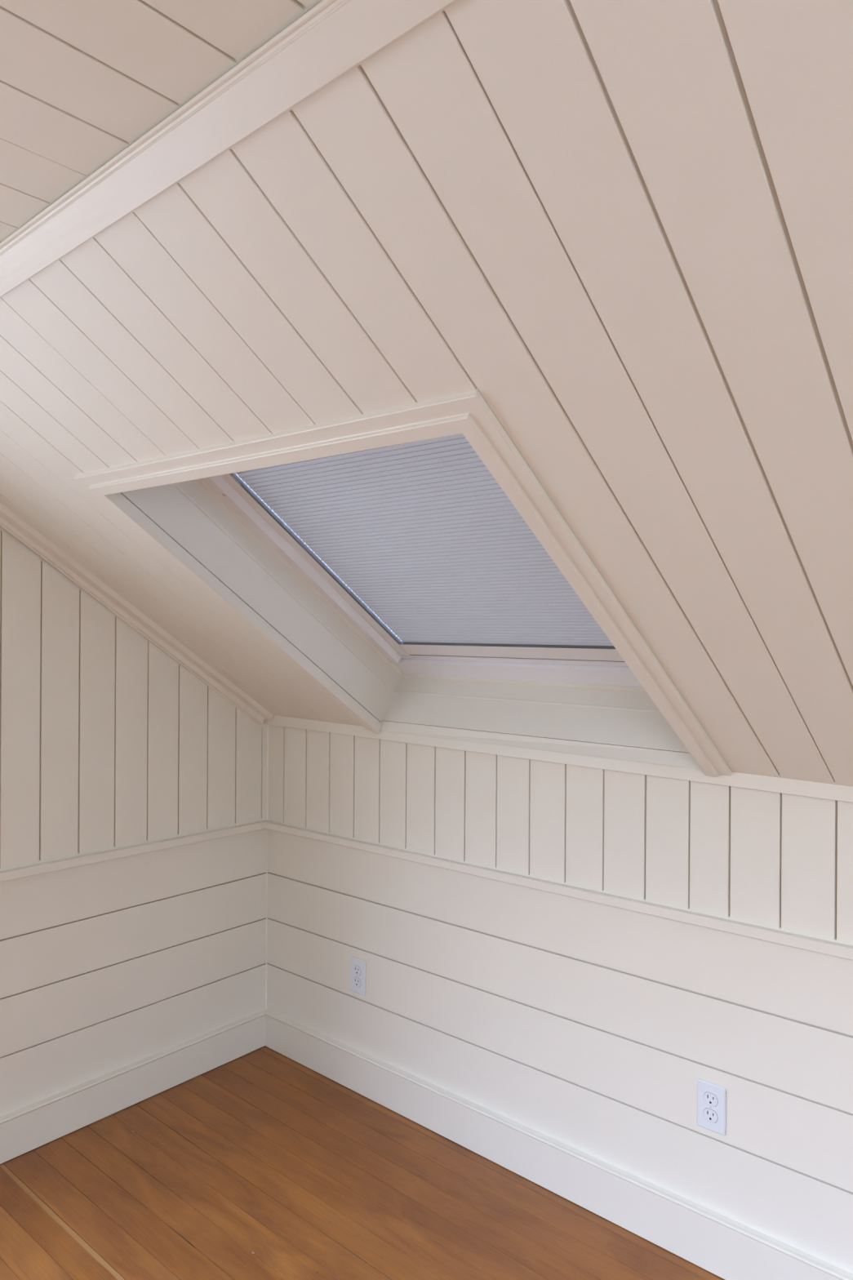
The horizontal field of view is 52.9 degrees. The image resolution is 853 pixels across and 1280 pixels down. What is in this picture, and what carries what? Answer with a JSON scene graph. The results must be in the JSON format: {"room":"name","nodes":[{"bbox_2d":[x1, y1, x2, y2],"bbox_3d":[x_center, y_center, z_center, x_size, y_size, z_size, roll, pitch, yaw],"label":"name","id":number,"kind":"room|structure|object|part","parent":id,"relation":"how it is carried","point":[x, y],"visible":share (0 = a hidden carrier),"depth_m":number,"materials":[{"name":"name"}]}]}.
{"room":"attic room","nodes":[
{"label":"attic room","id":0,"kind":"room"},
{"bbox_2d":[0,525,266,1116],"bbox_3d":[-1.848,0.440,1.707,0.007,2.196,3.857,0,0,41],"label":"wall","id":1,"kind":"structure","parent":0,"point":[108,742],"depth_m":2.69,"materials":[{"name":"beige paint"}]},
{"bbox_2d":[0,1008,265,1164],"bbox_3d":[-1.843,1.418,1.698,0.024,0.123,3.857,0,0,41],"label":"baseboard","id":2,"kind":"structure","parent":1,"relation":"attached to","point":[27,1128],"depth_m":2.71,"materials":[{"name":"beige paint"}]},
{"bbox_2d":[0,820,271,881],"bbox_3d":[-1.097,0.672,2.561,0.020,0.031,1.580,0,0,41],"label":"trim","id":3,"kind":"structure","parent":1,"relation":"attached to","point":[17,873],"depth_m":2.71,"materials":[{"name":"beige paint"}]},
{"bbox_2d":[0,502,273,724],"bbox_3d":[-1.021,-0.172,2.595,0.069,0.957,1.398,0,0,40],"label":"trim","id":4,"kind":"structure","parent":1,"relation":"attached to","point":[11,522],"depth_m":2.69,"materials":[{"name":"beige paint"}]},
{"bbox_2d":[0,0,322,242],"bbox_3d":[-0.188,-0.640,0.327,4.300,0.005,1.110,0,0,41],"label":"ceiling","id":5,"kind":"structure","parent":0,"point":[82,81],"depth_m":0.96,"materials":[{"name":"beige paint"}]},
{"bbox_2d":[0,1045,725,1279],"bbox_3d":[-0.223,1.514,0.302,4.400,0.043,3.957,0,0,41],"label":"floor","id":6,"kind":"structure","parent":0,"point":[261,1152],"depth_m":2.28,"materials":[{"name":"brown wood"}]},
{"bbox_2d":[0,0,852,786],"bbox_3d":[0.556,-0.139,1.184,4.318,0.995,1.495,0,0,41],"label":"ceiling","id":7,"kind":"structure","parent":0,"point":[626,226],"depth_m":1.13,"materials":[{"name":"beige paint"}]},
{"bbox_2d":[0,0,456,297],"bbox_3d":[0.129,-0.615,0.672,4.304,0.046,0.061,0,0,42],"label":"trim","id":8,"kind":"structure","parent":7,"relation":"attached to","point":[331,38],"depth_m":1.00,"materials":[{"name":"beige paint"}]},
{"bbox_2d":[74,388,732,777],"bbox_3d":[-0.057,-0.038,2.027,1.216,0.718,1.022,0,0,41],"label":"trim","id":9,"kind":"structure","parent":7,"relation":"attached to","point":[468,414],"depth_m":1.61,"materials":[{"name":"beige paint"}]},
{"bbox_2d":[265,724,852,1273],"bbox_3d":[1.040,0.935,1.765,4.300,1.240,0.012,0,0,41],"label":"wall","id":10,"kind":"structure","parent":0,"point":[593,1028],"depth_m":2.28,"materials":[{"name":"beige paint"}]},
{"bbox_2d":[350,956,365,995],"bbox_3d":[-0.229,1.118,2.850,0.070,0.114,0.007,0,0,41],"label":"electrical outlet","id":11,"kind":"object","parent":10,"relation":"attached to","point":[357,966],"visible":1,"depth_m":2.85,"materials":[{"name":"white plastic"}]},
{"bbox_2d":[353,964,360,975],"bbox_3d":[-0.231,1.099,2.848,0.036,0.030,0.002,0,0,41],"label":"receptacle","id":12,"kind":"object","parent":11,"relation":"attached to","point":[357,968],"depth_m":2.85,"materials":[{"name":"white plastic"}]},
{"bbox_2d":[353,977,360,986],"bbox_3d":[-0.231,1.138,2.849,0.034,0.029,0.002,0,0,41],"label":"receptacle","id":13,"kind":"object","parent":11,"relation":"attached to","point":[357,980],"depth_m":2.85,"materials":[{"name":"white plastic"}]},
{"bbox_2d":[263,1008,852,1279],"bbox_3d":[1.028,1.453,1.755,4.300,0.161,0.024,0,0,41],"label":"baseboard","id":14,"kind":"structure","parent":10,"relation":"attached to","point":[721,1245],"depth_m":2.31,"materials":[{"name":"beige paint"}]},
{"bbox_2d":[263,715,852,802],"bbox_3d":[1.036,0.336,1.755,4.300,0.105,0.020,0,0,41],"label":"trim","id":15,"kind":"structure","parent":10,"relation":"attached to","point":[776,784],"depth_m":2.24,"materials":[{"name":"beige paint"}]},
{"bbox_2d":[266,822,852,959],"bbox_3d":[1.034,0.675,1.756,4.300,0.052,0.020,0,0,41],"label":"trim","id":16,"kind":"structure","parent":10,"relation":"attached to","point":[815,944],"depth_m":2.24,"materials":[{"name":"beige paint"}]},
{"bbox_2d":[697,1078,725,1135],"bbox_3d":[0.685,1.125,2.063,0.070,0.114,0.007,0,0,41],"label":"electrical outlet","id":17,"kind":"object","parent":10,"relation":"attached to","point":[711,1097],"visible":1,"depth_m":2.06,"materials":[{"name":"white plastic"}]},
{"bbox_2d":[703,1107,717,1123],"bbox_3d":[0.683,1.144,2.061,0.036,0.030,0.002,0,0,41],"label":"receptacle","id":18,"kind":"object","parent":17,"relation":"attached to","point":[710,1114],"depth_m":2.06,"materials":[{"name":"white plastic"}]},
{"bbox_2d":[703,1091,718,1106],"bbox_3d":[0.684,1.105,2.061,0.036,0.030,0.002,0,0,41],"label":"receptacle","id":19,"kind":"object","parent":17,"relation":"attached to","point":[710,1098],"depth_m":2.06,"materials":[{"name":"white plastic"}]},
{"bbox_3d":[-0.209,0.299,0.296,4.717,2.800,4.257,0,0,41],"label":"wall","id":20,"kind":"structure","parent":0,"visible":0},
{"bbox_2d":[120,473,701,768],"bbox_3d":[0.017,-0.132,2.110,1.147,0.877,1.149,0,0,41],"label":"window frame","id":21,"kind":"structure","parent":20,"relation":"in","point":[587,700],"depth_m":2.43,"materials":[{"name":"beige paint"}]},
{"bbox_2d":[230,433,613,645],"bbox_3d":[0.025,-0.242,2.117,0.938,0.512,0.768,0,0,41],"label":"blind","id":22,"kind":"object","parent":21,"relation":"attached to","point":[424,537],"visible":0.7,"depth_m":2.16,"materials":[{"name":"grey fabric"}]},
{"bbox_3d":[0.036,-0.242,2.127,1.012,0.599,0.868,0,0,41],"label":"sash","id":23,"kind":"part","parent":21,"relation":"part of","materials":[{"name":"white paint"}]},
{"bbox_3d":[0.041,-0.221,2.134,1.114,0.699,0.998,0,0,41],"label":"frame","id":24,"kind":"part","parent":21,"relation":"part of","materials":[{"name":"white paint"}]},
{"bbox_3d":[0.276,0.278,2.413,1.113,0.062,0.038,0,0,41],"label":"sill","id":25,"kind":"part","parent":21,"relation":"part of","materials":[{"name":"beige paint"}]}
]}

